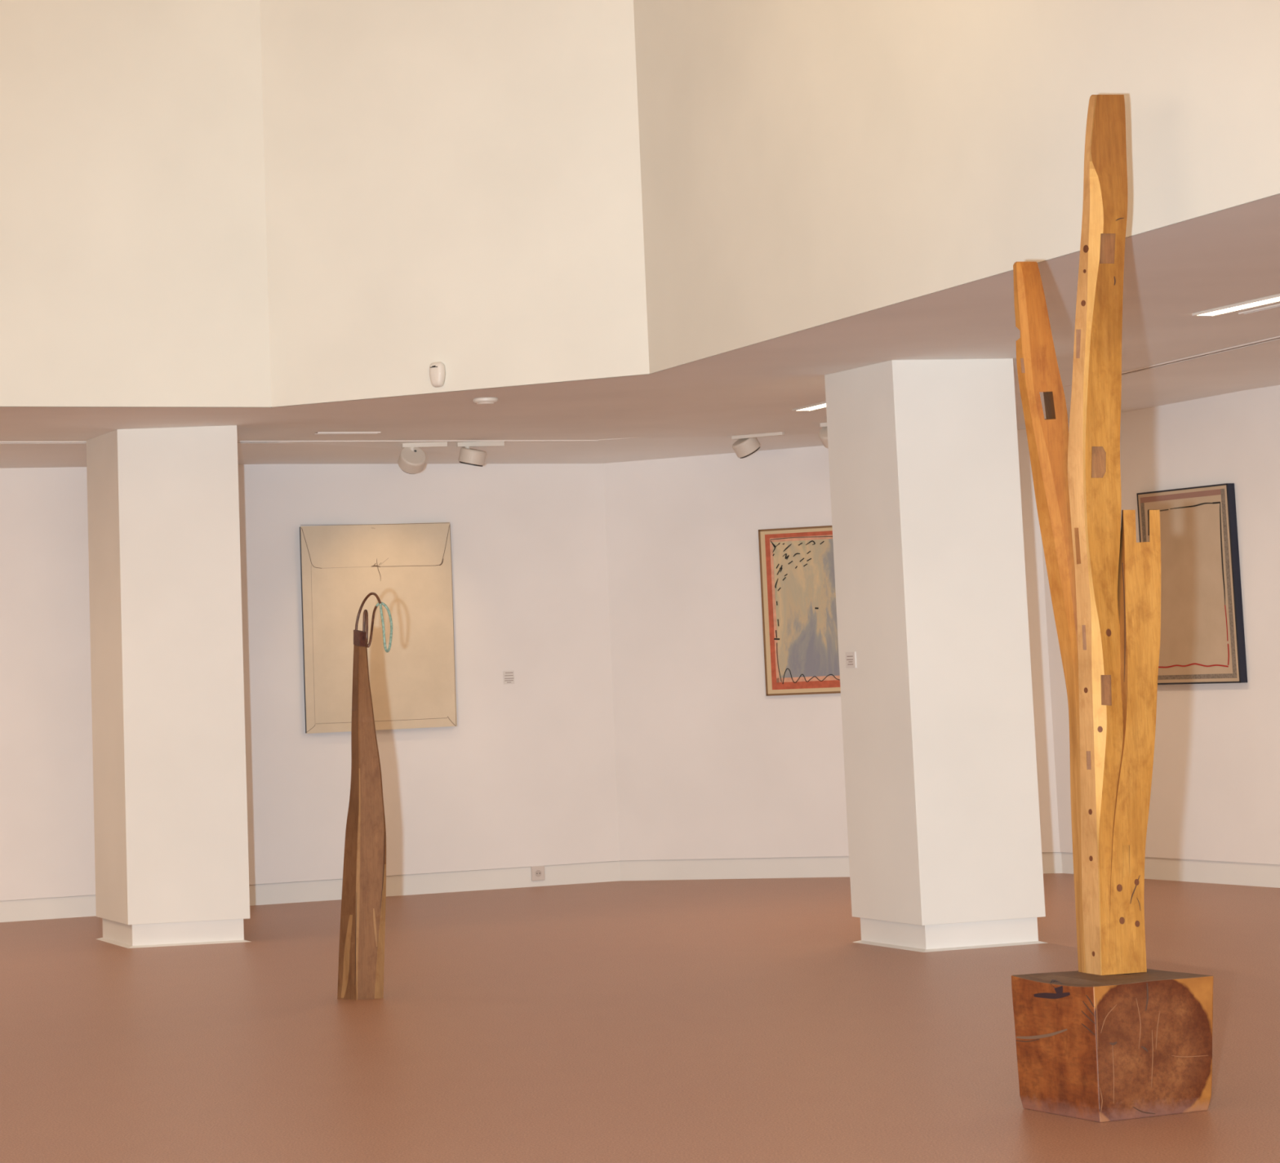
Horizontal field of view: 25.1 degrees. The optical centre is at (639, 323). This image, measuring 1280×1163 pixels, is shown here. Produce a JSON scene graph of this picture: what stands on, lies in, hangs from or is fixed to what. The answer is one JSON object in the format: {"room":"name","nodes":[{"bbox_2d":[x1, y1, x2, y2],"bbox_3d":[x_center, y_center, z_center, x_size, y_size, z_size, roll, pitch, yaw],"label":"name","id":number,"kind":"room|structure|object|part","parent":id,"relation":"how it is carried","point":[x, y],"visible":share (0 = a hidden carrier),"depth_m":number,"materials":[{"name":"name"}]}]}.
{"room":"museum","nodes":[
{"label":"museum","id":0,"kind":"room"},
{"bbox_2d":[0,0,271,407],"bbox_3d":[-5.236,-1.591,14.435,7.002,4.038,0.120,1,-8,-28],"label":"wall","id":1,"kind":"structure","parent":0,"point":[134,267],"depth_m":15.54,"materials":[{"name":"paint"}]},
{"bbox_2d":[0,463,619,901],"bbox_3d":[-5.557,2.273,18.379,11.179,2.963,0.150,0,-7,-17],"label":"wall","id":2,"kind":"structure","parent":0,"point":[526,775],"depth_m":19.45,"materials":[{"name":"paint"}]},
{"bbox_2d":[0,861,620,922],"bbox_3d":[-5.494,3.814,18.210,11.179,0.135,0.150,0,-7,-17],"label":"baseboard","id":3,"kind":"structure","parent":2,"relation":"attached to","point":[58,908],"depth_m":19.34,"materials":[{"name":"paint"}]},
{"bbox_2d":[299,522,457,733],"bbox_3d":[-1.772,2.050,19.476,1.040,1.393,0.050,0,-7,-17],"label":"painting","id":4,"kind":"object","parent":2,"relation":"attached to","point":[408,566],"visible":1,"depth_m":19.46,"materials":[{"name":"beige"}]},
{"bbox_2d":[502,671,514,684],"bbox_3d":[-0.899,2.428,19.721,0.076,0.090,0.007,0,-7,-17],"label":"wall label","id":5,"kind":"object","parent":2,"relation":"attached to","point":[508,676],"visible":1,"depth_m":19.72,"materials":[{"name":"white paper"}]},
{"bbox_2d":[530,866,545,880],"bbox_3d":[-0.695,3.750,19.617,0.092,0.096,0.020,0,-7,-17],"label":"power socket","id":6,"kind":"object","parent":2,"relation":"attached to","point":[537,872],"visible":1,"depth_m":19.61,"materials":[{"name":"beige plastic"}]},
{"bbox_2d":[259,0,649,407],"bbox_3d":[-1.046,-1.637,15.589,2.277,4.038,0.120,-5,-7,24],"label":"wall","id":7,"kind":"structure","parent":0,"point":[455,184],"depth_m":15.42,"materials":[{"name":"paint"}]},
{"bbox_2d":[429,361,445,387],"bbox_3d":[-1.081,0.275,15.325,0.084,0.135,0.052,-5,-7,24],"label":"detector","id":8,"kind":"object","parent":7,"relation":"attached to","point":[437,370],"visible":1,"depth_m":15.31,"materials":[{"name":"beige plastic"}]},
{"bbox_2d":[0,873,1279,1162],"bbox_3d":[-1.065,2.417,6.822,29.662,0.120,26.102,-2,-7,0],"label":"floor","id":9,"kind":"structure","parent":0,"point":[712,1020],"depth_m":11.61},
{"bbox_2d":[86,425,249,948],"bbox_3d":[-2.782,2.121,16.912,0.662,2.960,0.982,1,-7,-24],"label":"column","id":10,"kind":"structure","parent":9,"relation":"on","point":[171,862],"depth_m":16.60,"materials":[{"name":"paint"}]},
{"bbox_3d":[-2.719,3.585,16.741,0.662,0.010,0.982,1,-7,-24],"label":"floor trim","id":11,"kind":"part","parent":10,"relation":"part of","materials":[{"name":"paint"}]},
{"bbox_2d":[337,592,392,999],"bbox_3d":[-1.276,2.200,13.454,0.355,1.870,0.175,-6,-7,25],"label":"sculpture","id":12,"kind":"object","parent":9,"relation":"on","point":[361,968],"visible":1,"depth_m":13.38,"materials":[{"name":"brown wood"}]},
{"bbox_2d":[824,358,1048,952],"bbox_3d":[1.514,1.698,14.886,0.668,2.960,0.829,1,-7,-25],"label":"column","id":13,"kind":"structure","parent":9,"relation":"on","point":[944,844],"depth_m":14.61,"materials":[{"name":"paint"}]},
{"bbox_2d":[845,652,856,668],"bbox_3d":[1.098,1.754,14.986,0.009,0.083,0.097,1,-7,-25],"label":"wall label","id":14,"kind":"object","parent":13,"relation":"attached to","point":[851,657],"visible":1,"depth_m":14.98,"materials":[{"name":"white paper"}]},
{"bbox_3d":[1.577,3.162,14.715,0.668,0.010,0.829,1,-7,-25],"label":"floor trim","id":15,"kind":"part","parent":13,"relation":"part of","materials":[{"name":"paint"}]},
{"bbox_2d":[1011,94,1213,1123],"bbox_3d":[1.470,0.877,9.454,0.622,3.330,0.510,-2,-7,0],"label":"sculpture","id":16,"kind":"object","parent":9,"relation":"on","point":[1113,1038],"visible":1,"depth_m":9.47,"materials":[{"name":"brown wood"}]},
{"bbox_3d":[1.550,0.677,9.588,0.312,2.908,0.178,-2,-7,0],"label":"stem","id":17,"kind":"part","parent":16,"relation":"part of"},
{"bbox_2d":[0,194,1279,468],"bbox_3d":[-1.194,-0.542,7.168,29.662,0.096,26.102,-2,-7,0],"label":"ceiling","id":18,"kind":"structure","parent":0,"point":[1173,273],"depth_m":15.73,"materials":[{"name":"paint"}]},
{"bbox_2d":[0,440,598,444],"bbox_3d":[-2.130,0.748,18.129,4.156,0.006,0.097,1,-8,-28],"label":"trim","id":19,"kind":"structure","parent":18,"relation":"attached to","point":[84,442],"depth_m":18.15,"materials":[{"name":"white"}]},
{"bbox_2d":[397,441,447,474],"bbox_3d":[-1.396,0.868,18.555,0.324,0.210,0.173,0,-7,-17],"label":"track spotlight","id":20,"kind":"object","parent":19,"relation":"attached to","point":[411,460],"visible":1,"depth_m":18.50,"materials":[{"name":"beige plastic"}]},
{"bbox_2d":[456,441,504,466],"bbox_3d":[-1.042,0.853,18.722,0.305,0.171,0.184,4,-9,-44],"label":"track spotlight","id":21,"kind":"object","parent":19,"relation":"attached to","point":[467,455],"visible":1,"depth_m":18.62,"materials":[{"name":"beige plastic"}]},
{"bbox_2d":[314,431,381,434],"bbox_3d":[-1.787,0.672,17.608,0.406,0.006,0.068,1,-7,-26],"label":"trim","id":22,"kind":"structure","parent":18,"relation":"attached to","point":[317,433],"depth_m":17.59,"materials":[{"name":"white metal"}]},
{"bbox_2d":[472,397,497,404],"bbox_3d":[-0.846,0.431,15.783,0.138,0.034,0.138,-2,-7,0],"label":"smoke detector","id":23,"kind":"object","parent":18,"relation":"attached to","point":[481,401],"visible":1,"depth_m":15.73,"materials":[{"name":"beige plastic"}]},
{"bbox_2d":[600,437,636,439],"bbox_3d":[0.041,0.750,18.965,0.659,0.004,0.019,-4,-7,14],"label":"trim","id":24,"kind":"structure","parent":18,"relation":"attached to","point":[630,437],"depth_m":19.01,"materials":[{"name":"white"}]},
{"bbox_2d":[731,431,784,458],"bbox_3d":[0.799,0.805,19.018,0.400,0.165,0.187,-6,-7,26],"label":"track spotlight","id":25,"kind":"object","parent":18,"relation":"attached to","point":[746,445],"visible":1,"depth_m":18.99,"materials":[{"name":"beige plastic"}]},
{"bbox_2d":[792,401,826,411],"bbox_3d":[1.236,0.432,16.655,0.118,0.012,1.500,0,-7,-21],"label":"recessed light","id":26,"kind":"object","parent":18,"relation":"in","point":[821,405],"visible":0.36,"depth_m":17.16,"materials":[{"name":"beige plastic"}]},
{"bbox_2d":[797,403,826,410],"bbox_3d":[1.236,0.431,16.655,0.100,0.007,1.500,0,-7,-21],"label":"diffuser","id":27,"kind":"object","parent":26,"relation":"attached to","point":[817,406],"depth_m":17.15,"materials":[{"name":"beige plastic"}]},
{"bbox_2d":[818,422,828,448],"bbox_3d":[1.289,0.709,18.323,0.306,0.178,0.183,-5,-7,22],"label":"track spotlight","id":28,"kind":"object","parent":18,"relation":"attached to","point":[823,433],"visible":0.29,"depth_m":18.32,"materials":[{"name":"beige plastic"}]},
{"bbox_2d":[1064,335,1279,386],"bbox_3d":[2.876,0.196,15.270,0.059,0.006,3.183,0,-7,-18],"label":"trim","id":29,"kind":"structure","parent":18,"relation":"attached to","point":[1276,338],"depth_m":15.06,"materials":[{"name":"white metal"}]},
{"bbox_2d":[1191,293,1279,315],"bbox_3d":[3.152,-0.223,11.769,0.113,0.012,3.000,0,-7,-23],"label":"recessed light","id":30,"kind":"object","parent":18,"relation":"in","point":[1276,298],"visible":1,"depth_m":12.85,"materials":[{"name":"beige plastic"}]},
{"bbox_2d":[1238,303,1279,314],"bbox_3d":[2.866,-0.079,12.913,0.036,0.006,0.586,0,-7,-23],"label":"trim","id":31,"kind":"structure","parent":18,"relation":"attached to","point":[1278,304],"depth_m":13.04,"materials":[{"name":"white"}]},
{"bbox_2d":[603,429,1060,861],"bbox_3d":[1.265,2.115,19.549,3.062,2.963,0.150,-5,-7,19],"label":"wall","id":32,"kind":"structure","parent":0,"point":[710,766],"depth_m":19.70,"materials":[{"name":"paint"}]},
{"bbox_2d":[758,525,840,696],"bbox_3d":[1.270,1.937,19.467,0.920,1.128,0.033,-5,-7,19],"label":"painting","id":33,"kind":"object","parent":32,"relation":"attached to","point":[798,593],"visible":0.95,"depth_m":19.52,"materials":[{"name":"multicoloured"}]},
{"bbox_2d":[619,852,1062,880],"bbox_3d":[1.335,3.655,19.380,3.062,0.135,0.150,-5,-7,19],"label":"baseboard","id":34,"kind":"structure","parent":32,"relation":"attached to","point":[799,867],"depth_m":19.51,"materials":[{"name":"paint"}]},
{"bbox_2d":[633,0,1279,373],"bbox_3d":[3.859,-3.019,5.604,0.120,4.038,20.630,0,-7,-22],"label":"wall","id":35,"kind":"structure","parent":0,"point":[806,164],"depth_m":12.25,"materials":[{"name":"paint"}]},
{"bbox_2d":[1041,385,1279,865],"bbox_3d":[8.222,0.643,9.549,0.150,2.963,22.068,1,-8,-30],"label":"wall","id":36,"kind":"structure","parent":0,"point":[1215,795],"depth_m":17.51,"materials":[{"name":"paint"}]},
{"bbox_2d":[1061,852,1279,888],"bbox_3d":[8.299,2.182,9.375,0.150,0.135,22.068,1,-8,-30],"label":"baseboard","id":37,"kind":"structure","parent":36,"relation":"attached to","point":[1262,875],"depth_m":17.59,"materials":[{"name":"paint"}]},
{"bbox_2d":[1136,483,1247,684],"bbox_3d":[3.355,1.624,17.775,0.057,1.199,0.984,1,-8,-30],"label":"painting","id":38,"kind":"object","parent":36,"relation":"attached to","point":[1202,637],"visible":0.94,"depth_m":17.61,"materials":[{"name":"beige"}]}
]}

